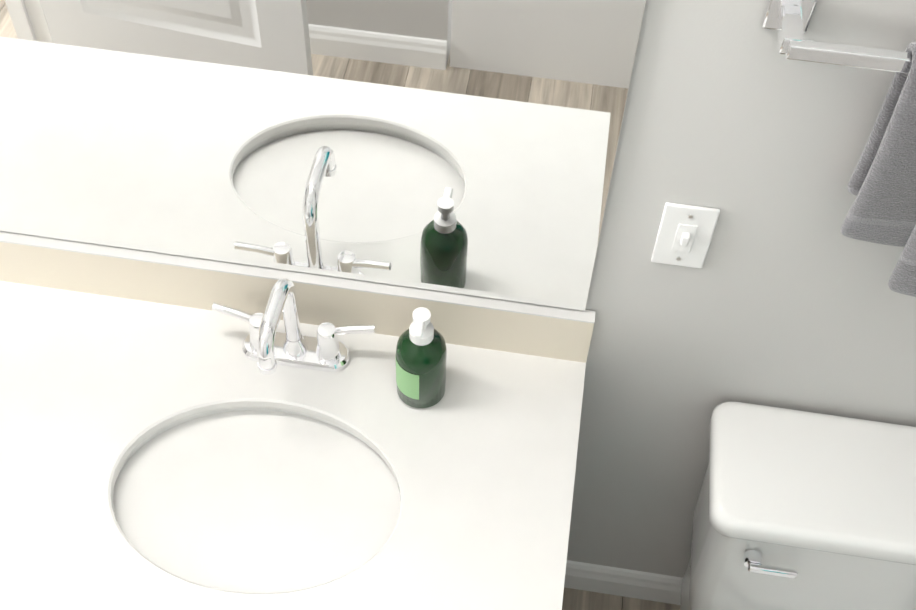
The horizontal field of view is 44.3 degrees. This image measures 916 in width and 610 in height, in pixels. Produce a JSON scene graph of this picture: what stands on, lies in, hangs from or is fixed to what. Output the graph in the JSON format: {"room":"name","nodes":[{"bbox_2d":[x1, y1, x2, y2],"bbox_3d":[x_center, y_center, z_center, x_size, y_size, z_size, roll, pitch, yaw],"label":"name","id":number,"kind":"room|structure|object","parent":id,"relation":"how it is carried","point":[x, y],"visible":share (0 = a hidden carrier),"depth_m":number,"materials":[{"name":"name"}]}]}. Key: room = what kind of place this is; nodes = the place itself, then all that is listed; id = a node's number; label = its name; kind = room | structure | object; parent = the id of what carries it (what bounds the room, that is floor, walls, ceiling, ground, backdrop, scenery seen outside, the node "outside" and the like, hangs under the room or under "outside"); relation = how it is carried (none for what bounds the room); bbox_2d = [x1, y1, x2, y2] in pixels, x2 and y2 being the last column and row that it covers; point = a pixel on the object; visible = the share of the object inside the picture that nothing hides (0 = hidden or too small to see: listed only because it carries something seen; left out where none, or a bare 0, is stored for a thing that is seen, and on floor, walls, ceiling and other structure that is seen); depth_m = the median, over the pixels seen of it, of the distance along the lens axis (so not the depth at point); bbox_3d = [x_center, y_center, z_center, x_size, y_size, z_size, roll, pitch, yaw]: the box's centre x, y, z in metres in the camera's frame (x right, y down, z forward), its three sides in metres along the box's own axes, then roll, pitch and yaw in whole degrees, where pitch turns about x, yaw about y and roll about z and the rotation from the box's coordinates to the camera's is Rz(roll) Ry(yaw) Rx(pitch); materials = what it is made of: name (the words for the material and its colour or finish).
{"room":"bathroom","nodes":[
{"label":"bathroom","id":0,"kind":"room"},
{"bbox_2d":[0,0,915,577],"bbox_3d":[-0.608,-0.332,1.492,3.930,2.440,0.131,8,52,4],"label":"wall","id":1,"kind":"structure","parent":0,"point":[467,147],"depth_m":1.46,"materials":[{"name":"grey paint"}]},
{"bbox_2d":[564,560,682,604],"bbox_3d":[0.665,0.615,2.289,0.996,0.098,0.015,8,52,4],"label":"baseboard","id":2,"kind":"structure","parent":1,"relation":"attached to","point":[623,582],"depth_m":2.30,"materials":[{"name":"white wood"}]},
{"bbox_2d":[651,202,719,268],"bbox_3d":[0.297,-0.086,1.480,0.070,0.116,0.018,8,52,4],"label":"light switch","id":3,"kind":"object","parent":1,"relation":"attached to","point":[684,235],"visible":1,"depth_m":1.48,"materials":[{"name":"white plastic"}]},
{"bbox_2d":[762,0,915,296],"bbox_3d":[0.642,-0.140,1.246,0.663,0.368,0.116,8,52,4],"label":"towel rail","id":4,"kind":"object","parent":1,"relation":"attached to","point":[881,186],"visible":1,"depth_m":1.21,"materials":[{"name":"silver metal"}]},
{"bbox_2d":[840,28,915,296],"bbox_3d":[0.675,-0.129,1.239,0.457,0.370,0.099,8,52,4],"label":"towel","id":5,"kind":"object","parent":4,"relation":"hanging from","point":[883,180],"depth_m":1.25,"materials":[{"name":"grey fabric"}]},
{"bbox_2d":[562,587,679,609],"bbox_3d":[-0.832,1.411,1.715,3.930,0.060,2.640,8,52,4],"label":"floor","id":6,"kind":"structure","parent":0,"point":[575,599],"depth_m":2.34,"materials":[{"name":"wood"}]},
{"bbox_2d":[0,231,595,609],"bbox_3d":[-0.626,0.401,1.885,1.561,0.921,0.554,8,52,4],"label":"bathroom vanity","id":7,"kind":"object","parent":6,"relation":"on","point":[165,444],"visible":1,"depth_m":1.62,"materials":[{"name":"stone"}]},
{"bbox_2d":[212,278,375,374],"bbox_3d":[-0.249,0.052,1.591,0.244,0.196,0.158,8,52,4],"label":"faucet","id":8,"kind":"object","parent":7,"relation":"on","point":[267,347],"visible":1,"depth_m":1.65,"materials":[{"name":"silver metal"}]},
{"bbox_2d":[396,307,446,407],"bbox_3d":[-0.052,0.068,1.593,0.072,0.185,0.072,8,52,4],"label":"soap pump","id":9,"kind":"object","parent":7,"relation":"on","point":[421,353],"visible":1,"depth_m":1.57,"materials":[{"name":"green plastic"}]},
{"bbox_2d":[680,402,915,609],"bbox_3d":[0.571,0.703,1.794,0.492,0.767,0.760,8,52,4],"label":"toilet","id":10,"kind":"object","parent":6,"relation":"on","point":[798,510],"visible":1,"depth_m":1.68,"materials":[{"name":"white ceramic"}]}
]}

